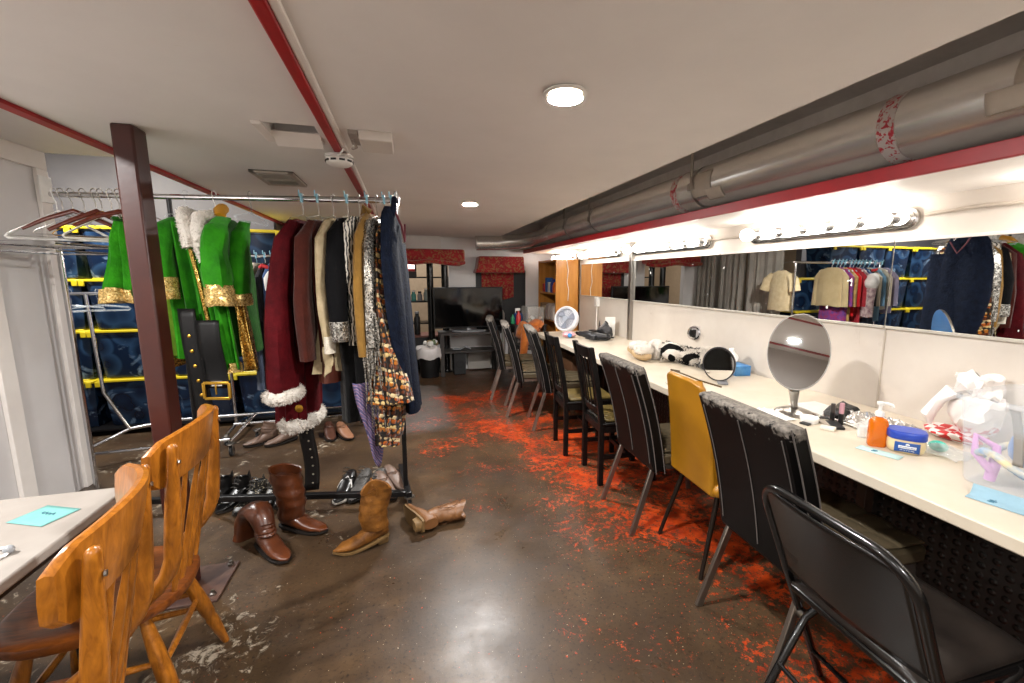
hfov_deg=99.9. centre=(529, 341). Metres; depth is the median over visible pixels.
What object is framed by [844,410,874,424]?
wrap
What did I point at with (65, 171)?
wall
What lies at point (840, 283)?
wall mirror
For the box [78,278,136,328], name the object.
tub
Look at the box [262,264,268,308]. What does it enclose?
shirt
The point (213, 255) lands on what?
coat
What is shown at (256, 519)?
boot
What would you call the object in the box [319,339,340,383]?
skirt
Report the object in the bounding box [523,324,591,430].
chair
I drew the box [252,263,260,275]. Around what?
shirt
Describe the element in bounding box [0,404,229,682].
chair
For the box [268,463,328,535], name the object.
boot
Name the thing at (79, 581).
chair
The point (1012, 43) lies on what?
beam
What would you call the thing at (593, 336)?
hair dryer
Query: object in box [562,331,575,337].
bag
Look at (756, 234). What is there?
socket
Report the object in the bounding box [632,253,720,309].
wall mirror
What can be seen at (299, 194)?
hanger
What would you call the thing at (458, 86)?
ceiling
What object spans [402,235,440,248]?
trim
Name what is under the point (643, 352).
slipper
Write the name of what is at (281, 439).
leather shoe
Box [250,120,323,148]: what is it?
ceiling hatch
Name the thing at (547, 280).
carton
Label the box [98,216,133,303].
skirt
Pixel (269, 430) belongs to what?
boot
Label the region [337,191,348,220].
hanger
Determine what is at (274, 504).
boot
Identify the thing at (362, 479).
trainer
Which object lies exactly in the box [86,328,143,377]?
tub
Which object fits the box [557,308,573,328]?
mirror glass
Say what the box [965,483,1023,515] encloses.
paper slip
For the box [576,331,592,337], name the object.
hair dryer
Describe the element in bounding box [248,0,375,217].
trim
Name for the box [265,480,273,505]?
boot
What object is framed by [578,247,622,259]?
vanity light bar
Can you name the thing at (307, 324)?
jacket
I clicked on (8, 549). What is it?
headphones
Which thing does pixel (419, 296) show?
storage jar
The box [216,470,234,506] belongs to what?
boot
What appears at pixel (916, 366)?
wall
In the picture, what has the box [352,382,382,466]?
scarf
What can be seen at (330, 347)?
cardigan
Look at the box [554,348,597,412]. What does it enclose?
wooden crate
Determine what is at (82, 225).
hanger
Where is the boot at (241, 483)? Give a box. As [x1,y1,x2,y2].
[215,470,252,513]
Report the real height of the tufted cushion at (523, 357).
0.022 m
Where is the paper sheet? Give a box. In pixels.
[789,401,830,414]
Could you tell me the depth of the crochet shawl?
2.33 m
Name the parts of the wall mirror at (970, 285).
trim, trim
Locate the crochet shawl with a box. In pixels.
[368,224,413,446]
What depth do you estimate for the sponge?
1.62 m
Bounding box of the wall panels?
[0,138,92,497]
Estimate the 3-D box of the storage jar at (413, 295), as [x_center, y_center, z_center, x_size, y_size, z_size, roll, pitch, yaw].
[-2.042,-0.804,7.545,0.084,0.183,0.082,-2,9,-16]
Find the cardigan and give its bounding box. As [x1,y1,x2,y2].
[312,218,341,377]
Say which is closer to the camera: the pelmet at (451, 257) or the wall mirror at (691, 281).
the wall mirror at (691, 281)
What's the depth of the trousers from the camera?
2.40 m
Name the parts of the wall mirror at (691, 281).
trim, trim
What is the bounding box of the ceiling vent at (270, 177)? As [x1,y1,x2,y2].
[248,169,306,186]
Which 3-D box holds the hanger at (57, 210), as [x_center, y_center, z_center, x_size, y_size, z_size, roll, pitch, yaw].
[-2.558,-0.688,2.330,0.412,0.278,0.036,-8,12,-42]
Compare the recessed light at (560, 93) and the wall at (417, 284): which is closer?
the recessed light at (560, 93)
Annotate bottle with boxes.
[414,311,420,334]
[511,314,514,323]
[515,308,520,324]
[866,401,894,447]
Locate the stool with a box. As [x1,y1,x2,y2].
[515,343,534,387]
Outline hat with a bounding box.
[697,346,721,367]
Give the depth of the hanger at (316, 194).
2.39 m
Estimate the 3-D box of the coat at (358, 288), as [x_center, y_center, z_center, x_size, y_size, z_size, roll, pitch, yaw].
[-0.913,-0.291,2.445,0.096,0.939,0.464,-1,9,-3]
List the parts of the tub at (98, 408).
lid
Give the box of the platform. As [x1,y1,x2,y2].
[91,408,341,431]
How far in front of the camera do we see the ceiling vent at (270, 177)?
2.48 m
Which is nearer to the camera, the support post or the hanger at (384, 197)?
the support post
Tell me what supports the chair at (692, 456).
on the floor
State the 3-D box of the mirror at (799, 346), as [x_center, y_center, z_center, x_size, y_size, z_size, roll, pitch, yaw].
[1.282,0.112,2.052,0.200,0.489,0.211,-2,9,-16]
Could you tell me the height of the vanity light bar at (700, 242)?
0.100 m
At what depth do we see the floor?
2.04 m
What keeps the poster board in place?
on the floor
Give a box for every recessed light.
[461,201,478,204]
[543,84,586,103]
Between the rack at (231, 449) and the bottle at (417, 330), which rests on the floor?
the rack at (231, 449)
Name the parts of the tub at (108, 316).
lid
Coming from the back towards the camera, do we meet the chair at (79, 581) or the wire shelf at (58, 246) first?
the wire shelf at (58, 246)
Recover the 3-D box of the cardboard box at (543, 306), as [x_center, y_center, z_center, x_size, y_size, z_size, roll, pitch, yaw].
[0.272,-0.441,6.343,0.168,0.180,0.120,-2,9,-16]
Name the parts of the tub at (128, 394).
lid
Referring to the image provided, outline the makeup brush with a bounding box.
[825,415,858,428]
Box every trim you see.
[0,98,284,225]
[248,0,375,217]
[268,0,378,217]
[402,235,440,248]
[523,135,1023,253]
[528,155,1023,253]
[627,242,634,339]
[875,329,886,407]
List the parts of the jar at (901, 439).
lid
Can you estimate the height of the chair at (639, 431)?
0.965 m
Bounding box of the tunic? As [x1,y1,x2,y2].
[167,299,185,366]
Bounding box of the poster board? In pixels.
[468,352,489,368]
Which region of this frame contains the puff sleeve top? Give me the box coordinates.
[258,263,268,288]
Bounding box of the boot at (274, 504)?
[273,475,303,509]
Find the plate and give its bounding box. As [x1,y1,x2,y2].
[36,175,54,203]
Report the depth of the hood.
5.56 m
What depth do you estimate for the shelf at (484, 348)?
6.32 m
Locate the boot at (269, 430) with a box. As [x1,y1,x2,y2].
[243,421,277,446]
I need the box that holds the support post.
[110,123,239,611]
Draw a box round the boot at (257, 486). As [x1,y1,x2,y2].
[232,474,268,515]
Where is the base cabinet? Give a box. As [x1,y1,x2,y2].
[414,332,437,368]
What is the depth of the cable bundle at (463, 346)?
6.31 m
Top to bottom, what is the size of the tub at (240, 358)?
0.450 m
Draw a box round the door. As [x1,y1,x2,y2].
[0,158,83,499]
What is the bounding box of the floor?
[0,354,993,682]
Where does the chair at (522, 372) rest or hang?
on the floor
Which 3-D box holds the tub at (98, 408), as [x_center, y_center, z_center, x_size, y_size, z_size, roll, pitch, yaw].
[-4.223,0.544,4.019,0.537,0.450,0.482,-2,9,-16]
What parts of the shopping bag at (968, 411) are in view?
handle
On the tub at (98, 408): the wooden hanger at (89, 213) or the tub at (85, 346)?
the tub at (85, 346)
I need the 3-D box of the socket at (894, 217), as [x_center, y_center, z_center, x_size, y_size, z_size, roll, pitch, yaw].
[1.711,-0.579,2.036,0.034,0.042,0.042,-2,9,-16]
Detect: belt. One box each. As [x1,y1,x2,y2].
[177,309,212,411]
[195,320,231,399]
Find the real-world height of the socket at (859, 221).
0.042 m
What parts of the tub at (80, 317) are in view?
lid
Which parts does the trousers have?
trouser leg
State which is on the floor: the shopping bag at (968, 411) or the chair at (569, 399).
the chair at (569, 399)
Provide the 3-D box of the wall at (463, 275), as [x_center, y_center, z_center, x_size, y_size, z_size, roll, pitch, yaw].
[-1.319,-0.718,6.505,3.750,2.330,0.100,-2,9,-16]
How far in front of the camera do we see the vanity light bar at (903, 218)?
2.28 m
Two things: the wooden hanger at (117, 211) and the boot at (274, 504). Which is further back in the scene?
the boot at (274, 504)
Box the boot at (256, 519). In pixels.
[232,501,291,563]
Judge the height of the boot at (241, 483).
0.175 m
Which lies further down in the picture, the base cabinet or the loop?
the loop
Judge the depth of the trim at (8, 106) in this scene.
1.80 m
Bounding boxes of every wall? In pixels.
[45,153,276,229]
[276,223,447,331]
[441,223,553,369]
[554,182,1023,442]
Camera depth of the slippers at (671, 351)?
3.30 m
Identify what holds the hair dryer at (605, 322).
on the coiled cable
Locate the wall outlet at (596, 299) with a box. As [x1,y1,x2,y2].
[594,297,599,306]
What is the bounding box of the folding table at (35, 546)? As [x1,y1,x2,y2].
[0,488,115,663]
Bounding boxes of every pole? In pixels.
[426,263,434,339]
[441,265,452,372]
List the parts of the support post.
plate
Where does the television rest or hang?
on the tv stand at (441, 333)
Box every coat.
[170,203,263,373]
[260,219,326,435]
[353,204,374,356]
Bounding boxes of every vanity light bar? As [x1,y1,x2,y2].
[552,254,577,259]
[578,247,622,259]
[622,235,712,254]
[740,208,920,243]
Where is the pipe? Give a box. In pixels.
[502,311,504,353]
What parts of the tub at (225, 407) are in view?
lid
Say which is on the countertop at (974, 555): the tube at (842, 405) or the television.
the tube at (842, 405)
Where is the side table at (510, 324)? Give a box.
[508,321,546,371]
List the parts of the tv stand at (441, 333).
leg, leg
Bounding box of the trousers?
[339,342,367,422]
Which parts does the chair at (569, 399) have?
rail, post, rail, seat rail, post, seat, seat rail, leg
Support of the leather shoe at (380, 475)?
on the floor
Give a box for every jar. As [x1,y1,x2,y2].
[411,290,415,300]
[417,291,421,300]
[423,288,426,300]
[886,425,928,454]
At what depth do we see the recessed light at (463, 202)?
3.36 m
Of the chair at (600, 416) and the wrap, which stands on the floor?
the chair at (600, 416)
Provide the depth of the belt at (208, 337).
2.24 m
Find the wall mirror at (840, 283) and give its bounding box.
[717,239,895,327]
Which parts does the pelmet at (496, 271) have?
hanging panel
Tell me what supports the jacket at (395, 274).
hanging from the rack at (406, 492)
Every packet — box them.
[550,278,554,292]
[883,417,920,428]
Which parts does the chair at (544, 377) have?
leg, backrest, leg, seat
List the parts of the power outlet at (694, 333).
glass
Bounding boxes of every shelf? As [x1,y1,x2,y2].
[0,240,108,489]
[409,277,449,336]
[445,346,494,353]
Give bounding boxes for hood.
[533,319,542,329]
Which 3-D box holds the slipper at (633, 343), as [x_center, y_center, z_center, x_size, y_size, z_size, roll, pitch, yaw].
[0.906,0.051,3.655,0.172,0.135,0.240,-2,9,-16]
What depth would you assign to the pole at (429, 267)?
6.28 m
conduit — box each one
[712,236,739,240]
[924,200,1023,215]
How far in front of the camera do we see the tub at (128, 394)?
3.96 m
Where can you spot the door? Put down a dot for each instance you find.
(25, 281)
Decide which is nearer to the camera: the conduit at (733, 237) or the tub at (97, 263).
the conduit at (733, 237)
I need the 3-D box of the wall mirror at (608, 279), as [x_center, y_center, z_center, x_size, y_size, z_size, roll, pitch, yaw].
[0.876,-0.737,5.158,0.018,0.432,1.340,-2,9,-16]
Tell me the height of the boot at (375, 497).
0.344 m
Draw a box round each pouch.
[601,324,612,336]
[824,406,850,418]
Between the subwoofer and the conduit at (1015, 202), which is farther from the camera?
the subwoofer
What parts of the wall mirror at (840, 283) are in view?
trim, trim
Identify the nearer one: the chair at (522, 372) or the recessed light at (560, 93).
the recessed light at (560, 93)
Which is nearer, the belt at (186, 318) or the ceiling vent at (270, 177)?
the belt at (186, 318)
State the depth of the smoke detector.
1.95 m
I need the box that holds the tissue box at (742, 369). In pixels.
[729,348,750,375]
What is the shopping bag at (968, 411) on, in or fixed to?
on the countertop at (974, 555)
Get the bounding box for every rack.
[48,191,414,504]
[69,292,260,455]
[222,254,341,445]
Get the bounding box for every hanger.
[4,188,108,242]
[7,188,109,237]
[21,188,111,229]
[33,188,111,236]
[46,188,111,230]
[52,188,104,237]
[61,188,121,240]
[72,189,121,226]
[289,190,309,219]
[306,190,324,220]
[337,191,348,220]
[359,191,368,221]
[377,191,385,223]
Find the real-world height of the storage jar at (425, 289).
0.216 m
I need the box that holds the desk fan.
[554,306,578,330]
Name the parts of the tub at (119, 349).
lid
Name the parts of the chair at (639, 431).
leg, backrest, leg, seat, seat frame, leg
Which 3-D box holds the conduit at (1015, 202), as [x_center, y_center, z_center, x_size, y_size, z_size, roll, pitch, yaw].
[1.842,-0.550,1.752,0.018,0.024,0.401,-2,9,-16]
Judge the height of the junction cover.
0.042 m
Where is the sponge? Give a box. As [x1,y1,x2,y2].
[928,440,948,451]
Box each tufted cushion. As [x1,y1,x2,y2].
[504,353,533,360]
[521,363,566,371]
[549,370,590,381]
[660,423,670,452]
[819,488,924,549]
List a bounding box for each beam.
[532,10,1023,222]
[540,30,1023,229]
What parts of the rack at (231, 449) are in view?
rail, frame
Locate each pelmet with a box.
[406,248,464,265]
[473,256,524,299]
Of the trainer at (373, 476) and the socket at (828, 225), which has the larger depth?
the trainer at (373, 476)
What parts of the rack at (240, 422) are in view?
rail, rod, rod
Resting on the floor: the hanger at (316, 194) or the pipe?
the pipe
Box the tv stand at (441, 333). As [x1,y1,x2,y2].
[437,329,500,376]
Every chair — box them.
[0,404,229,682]
[36,463,153,682]
[486,315,543,399]
[500,320,566,416]
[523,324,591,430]
[544,331,614,455]
[572,340,655,485]
[599,352,690,535]
[658,369,721,580]
[695,391,925,682]
[762,484,1023,682]
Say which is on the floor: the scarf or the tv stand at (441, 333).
the tv stand at (441, 333)
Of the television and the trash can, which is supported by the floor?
the trash can
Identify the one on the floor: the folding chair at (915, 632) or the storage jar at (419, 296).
the folding chair at (915, 632)
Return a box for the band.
[971,442,1023,480]
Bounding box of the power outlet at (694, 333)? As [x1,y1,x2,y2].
[687,326,700,339]
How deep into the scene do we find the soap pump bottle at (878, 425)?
1.68 m
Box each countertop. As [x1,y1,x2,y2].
[538,330,1023,682]
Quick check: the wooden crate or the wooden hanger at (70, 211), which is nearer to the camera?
the wooden hanger at (70, 211)
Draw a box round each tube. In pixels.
[829,403,835,420]
[838,403,844,424]
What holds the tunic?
hanging from the rack at (406, 492)
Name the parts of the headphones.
cord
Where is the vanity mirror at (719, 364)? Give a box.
[703,347,735,384]
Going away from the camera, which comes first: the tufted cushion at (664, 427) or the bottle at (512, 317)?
the tufted cushion at (664, 427)
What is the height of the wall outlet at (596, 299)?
0.110 m
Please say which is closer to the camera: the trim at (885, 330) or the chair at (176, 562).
the chair at (176, 562)
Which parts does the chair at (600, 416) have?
post, rail, rail, seat rail, post, seat, seat rail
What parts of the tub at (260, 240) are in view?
lid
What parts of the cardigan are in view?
panel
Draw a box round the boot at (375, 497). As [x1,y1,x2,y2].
[333,478,391,555]
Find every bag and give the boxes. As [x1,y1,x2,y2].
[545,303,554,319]
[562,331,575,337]
[922,369,1019,442]
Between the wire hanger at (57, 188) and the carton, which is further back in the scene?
the carton
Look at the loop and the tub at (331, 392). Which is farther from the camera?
the tub at (331, 392)
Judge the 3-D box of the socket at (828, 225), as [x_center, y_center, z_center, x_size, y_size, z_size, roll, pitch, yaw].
[1.620,-0.626,2.352,0.034,0.042,0.042,-2,9,-16]
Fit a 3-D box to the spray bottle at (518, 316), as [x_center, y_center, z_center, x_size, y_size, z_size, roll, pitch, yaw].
[-0.169,-0.354,6.050,0.086,0.230,0.072,-2,9,-16]
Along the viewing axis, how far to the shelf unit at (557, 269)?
5.85 m
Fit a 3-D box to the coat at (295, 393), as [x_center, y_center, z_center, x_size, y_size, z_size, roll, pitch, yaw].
[-1.323,-0.070,2.466,0.322,1.214,0.650,-2,9,-16]
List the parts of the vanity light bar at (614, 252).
bulb, bulb, bulb, bulb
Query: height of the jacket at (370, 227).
1.200 m
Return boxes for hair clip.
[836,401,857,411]
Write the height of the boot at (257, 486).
0.175 m
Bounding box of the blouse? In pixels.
[343,216,359,345]
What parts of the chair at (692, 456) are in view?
leg, backrest, leg, seat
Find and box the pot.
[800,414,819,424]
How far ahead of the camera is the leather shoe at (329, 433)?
3.81 m
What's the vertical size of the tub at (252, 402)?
0.450 m
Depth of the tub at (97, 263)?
3.75 m
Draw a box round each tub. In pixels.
[57,225,92,277]
[67,278,97,328]
[71,225,110,277]
[75,327,104,378]
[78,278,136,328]
[83,375,111,427]
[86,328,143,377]
[94,376,180,424]
[175,359,239,374]
[176,373,243,417]
[233,371,274,415]
[239,357,255,370]
[250,229,278,263]
[322,381,340,409]
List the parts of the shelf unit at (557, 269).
panel, panel, panel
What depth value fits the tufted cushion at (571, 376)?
4.11 m
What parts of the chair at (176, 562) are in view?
leg, leg, seat, post, leg, crest rail, post, leg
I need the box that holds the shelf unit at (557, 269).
[538,259,579,362]
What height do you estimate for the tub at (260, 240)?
0.450 m
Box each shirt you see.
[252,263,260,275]
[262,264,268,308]
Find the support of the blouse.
hanging from the wire hanger
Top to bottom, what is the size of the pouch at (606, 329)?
0.150 m
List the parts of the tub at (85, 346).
lid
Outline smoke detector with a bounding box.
[324,148,354,167]
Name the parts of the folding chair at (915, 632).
leg, panel, leg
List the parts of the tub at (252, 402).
lid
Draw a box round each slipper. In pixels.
[627,340,647,353]
[632,344,653,360]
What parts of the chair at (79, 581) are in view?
seat, post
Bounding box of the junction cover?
[347,129,393,153]
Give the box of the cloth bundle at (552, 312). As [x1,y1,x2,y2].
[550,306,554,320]
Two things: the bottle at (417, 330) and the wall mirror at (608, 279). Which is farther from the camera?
the bottle at (417, 330)
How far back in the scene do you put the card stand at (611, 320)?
4.77 m
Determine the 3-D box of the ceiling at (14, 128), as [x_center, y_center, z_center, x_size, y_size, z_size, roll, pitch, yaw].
[-1.877,-0.812,-0.048,1.030,0.080,5.970,-2,9,-16]
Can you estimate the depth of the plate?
2.67 m
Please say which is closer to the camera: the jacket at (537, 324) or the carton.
the jacket at (537, 324)
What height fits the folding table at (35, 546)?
0.750 m
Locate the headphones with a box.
[0,545,15,558]
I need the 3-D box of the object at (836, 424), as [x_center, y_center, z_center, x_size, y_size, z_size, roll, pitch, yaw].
[1.361,0.373,1.921,0.050,0.012,0.100,3,9,19]
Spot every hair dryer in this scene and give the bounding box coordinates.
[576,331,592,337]
[590,333,609,339]
[597,321,607,332]
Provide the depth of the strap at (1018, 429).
1.27 m
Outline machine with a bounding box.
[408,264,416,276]
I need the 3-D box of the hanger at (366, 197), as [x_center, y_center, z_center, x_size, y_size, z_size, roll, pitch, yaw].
[-0.921,-0.749,2.433,0.018,0.188,0.344,-1,9,-4]
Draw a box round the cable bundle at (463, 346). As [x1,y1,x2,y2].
[453,346,470,349]
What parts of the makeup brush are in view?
handle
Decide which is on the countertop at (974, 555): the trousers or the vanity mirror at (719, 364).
the vanity mirror at (719, 364)
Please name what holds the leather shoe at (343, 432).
on the floor
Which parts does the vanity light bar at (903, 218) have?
bulb, bulb, bulb, bulb, bulb, bulb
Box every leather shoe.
[264,433,297,446]
[323,421,336,440]
[335,421,353,439]
[374,471,397,500]
[384,464,403,489]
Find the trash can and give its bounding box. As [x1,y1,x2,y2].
[416,339,440,377]
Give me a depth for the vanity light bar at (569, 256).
5.96 m
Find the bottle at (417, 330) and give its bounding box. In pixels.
[414,311,420,334]
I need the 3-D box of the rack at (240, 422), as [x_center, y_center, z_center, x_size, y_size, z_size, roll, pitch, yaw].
[-1.970,0.026,3.964,1.464,1.612,0.576,-2,9,-16]
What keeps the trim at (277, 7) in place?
attached to the ceiling at (458, 86)
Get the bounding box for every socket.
[753,232,759,238]
[774,229,780,236]
[797,227,803,233]
[824,223,830,230]
[854,219,861,227]
[889,215,897,223]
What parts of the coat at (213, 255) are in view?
panel, bead trim, panel, gold panel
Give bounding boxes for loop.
[970,433,1000,481]
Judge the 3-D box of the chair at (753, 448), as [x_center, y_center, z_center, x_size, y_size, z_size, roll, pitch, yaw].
[1.071,0.700,1.680,0.685,0.965,0.475,-2,9,-13]
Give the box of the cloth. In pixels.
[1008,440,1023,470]
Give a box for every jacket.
[157,217,185,358]
[293,220,322,361]
[325,218,353,353]
[362,218,386,433]
[380,196,421,414]
[515,319,542,353]
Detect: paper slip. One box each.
[6,505,79,526]
[855,445,903,459]
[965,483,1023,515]
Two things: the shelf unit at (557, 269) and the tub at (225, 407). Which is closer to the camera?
the tub at (225, 407)
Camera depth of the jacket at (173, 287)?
2.18 m
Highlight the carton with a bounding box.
[545,278,552,291]
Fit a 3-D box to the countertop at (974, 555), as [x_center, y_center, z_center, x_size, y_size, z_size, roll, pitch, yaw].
[1.318,0.689,2.350,0.803,0.740,6.350,-2,9,-16]
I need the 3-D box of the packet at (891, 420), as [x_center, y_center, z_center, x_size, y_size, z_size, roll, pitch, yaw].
[1.635,0.360,1.924,0.120,0.028,0.140,-2,9,-16]
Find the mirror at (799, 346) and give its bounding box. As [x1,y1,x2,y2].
[767,313,830,417]
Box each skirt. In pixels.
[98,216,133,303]
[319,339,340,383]
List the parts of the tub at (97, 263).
lid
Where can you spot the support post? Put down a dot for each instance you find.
(130, 149)
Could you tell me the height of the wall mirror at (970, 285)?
0.432 m
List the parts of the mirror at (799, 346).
stem, glass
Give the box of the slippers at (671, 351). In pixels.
[648,339,702,367]
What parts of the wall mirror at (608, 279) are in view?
trim, trim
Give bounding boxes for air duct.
[475,49,1023,250]
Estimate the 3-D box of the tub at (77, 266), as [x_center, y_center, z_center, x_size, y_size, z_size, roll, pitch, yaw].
[-4.211,-0.794,3.828,0.537,0.450,0.482,-2,9,-16]
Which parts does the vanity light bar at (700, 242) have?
bulb, bulb, bulb, bulb, bulb, bulb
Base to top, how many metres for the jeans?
0.654 m
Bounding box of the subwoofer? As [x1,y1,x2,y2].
[452,353,465,374]
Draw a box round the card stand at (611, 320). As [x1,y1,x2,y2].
[605,317,614,336]
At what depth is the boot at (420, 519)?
2.47 m
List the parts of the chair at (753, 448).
leg, backrest, leg, seat, seat frame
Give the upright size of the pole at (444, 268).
1.720 m
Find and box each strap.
[298,427,319,490]
[1010,410,1023,467]
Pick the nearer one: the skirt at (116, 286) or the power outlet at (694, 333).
the skirt at (116, 286)
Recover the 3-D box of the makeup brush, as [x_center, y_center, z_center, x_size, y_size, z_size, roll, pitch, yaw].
[1.417,0.366,1.964,0.014,0.014,0.181,-1,9,-9]
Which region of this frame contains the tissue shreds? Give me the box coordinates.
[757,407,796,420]
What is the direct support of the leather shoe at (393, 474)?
on the floor
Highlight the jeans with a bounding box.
[256,350,266,389]
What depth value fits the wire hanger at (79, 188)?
2.31 m
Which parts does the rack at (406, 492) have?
rail, rod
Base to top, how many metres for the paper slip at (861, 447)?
0.003 m
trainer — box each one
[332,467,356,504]
[347,466,371,503]
[368,465,385,481]
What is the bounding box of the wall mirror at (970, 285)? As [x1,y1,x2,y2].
[885,229,1023,343]
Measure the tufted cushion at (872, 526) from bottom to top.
0.022 m
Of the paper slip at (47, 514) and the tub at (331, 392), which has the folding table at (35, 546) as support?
the paper slip at (47, 514)
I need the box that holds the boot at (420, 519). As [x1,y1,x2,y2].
[403,499,465,532]
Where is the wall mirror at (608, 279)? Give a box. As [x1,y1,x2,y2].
[581,260,628,300]
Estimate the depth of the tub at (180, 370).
4.02 m
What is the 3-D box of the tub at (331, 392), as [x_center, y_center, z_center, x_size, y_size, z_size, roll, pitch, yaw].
[-2.140,0.456,4.610,0.537,0.450,0.482,-2,9,-16]
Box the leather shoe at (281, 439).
[264,433,297,446]
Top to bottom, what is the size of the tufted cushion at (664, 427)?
0.022 m
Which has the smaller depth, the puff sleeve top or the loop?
the loop
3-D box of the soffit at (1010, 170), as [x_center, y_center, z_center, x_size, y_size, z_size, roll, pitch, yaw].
[1.383,-0.751,2.442,0.515,0.046,8.900,-2,9,-16]
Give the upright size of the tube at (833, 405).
0.085 m
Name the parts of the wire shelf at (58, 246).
post, post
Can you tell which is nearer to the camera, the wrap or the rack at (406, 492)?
the wrap
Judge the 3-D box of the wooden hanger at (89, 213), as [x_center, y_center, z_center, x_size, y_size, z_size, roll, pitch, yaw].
[-2.359,-0.708,2.341,0.032,0.241,0.389,7,11,39]
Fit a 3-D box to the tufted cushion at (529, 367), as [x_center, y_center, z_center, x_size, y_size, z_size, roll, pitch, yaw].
[0.130,0.273,4.577,0.453,0.022,0.418,-1,9,-6]
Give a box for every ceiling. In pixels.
[0,0,1023,237]
[0,108,113,156]
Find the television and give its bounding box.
[432,287,502,331]
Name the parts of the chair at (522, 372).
leg, leg, backrest, seat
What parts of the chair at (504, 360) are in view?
leg, leg, backrest, seat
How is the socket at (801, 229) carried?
attached to the vanity light bar at (903, 218)

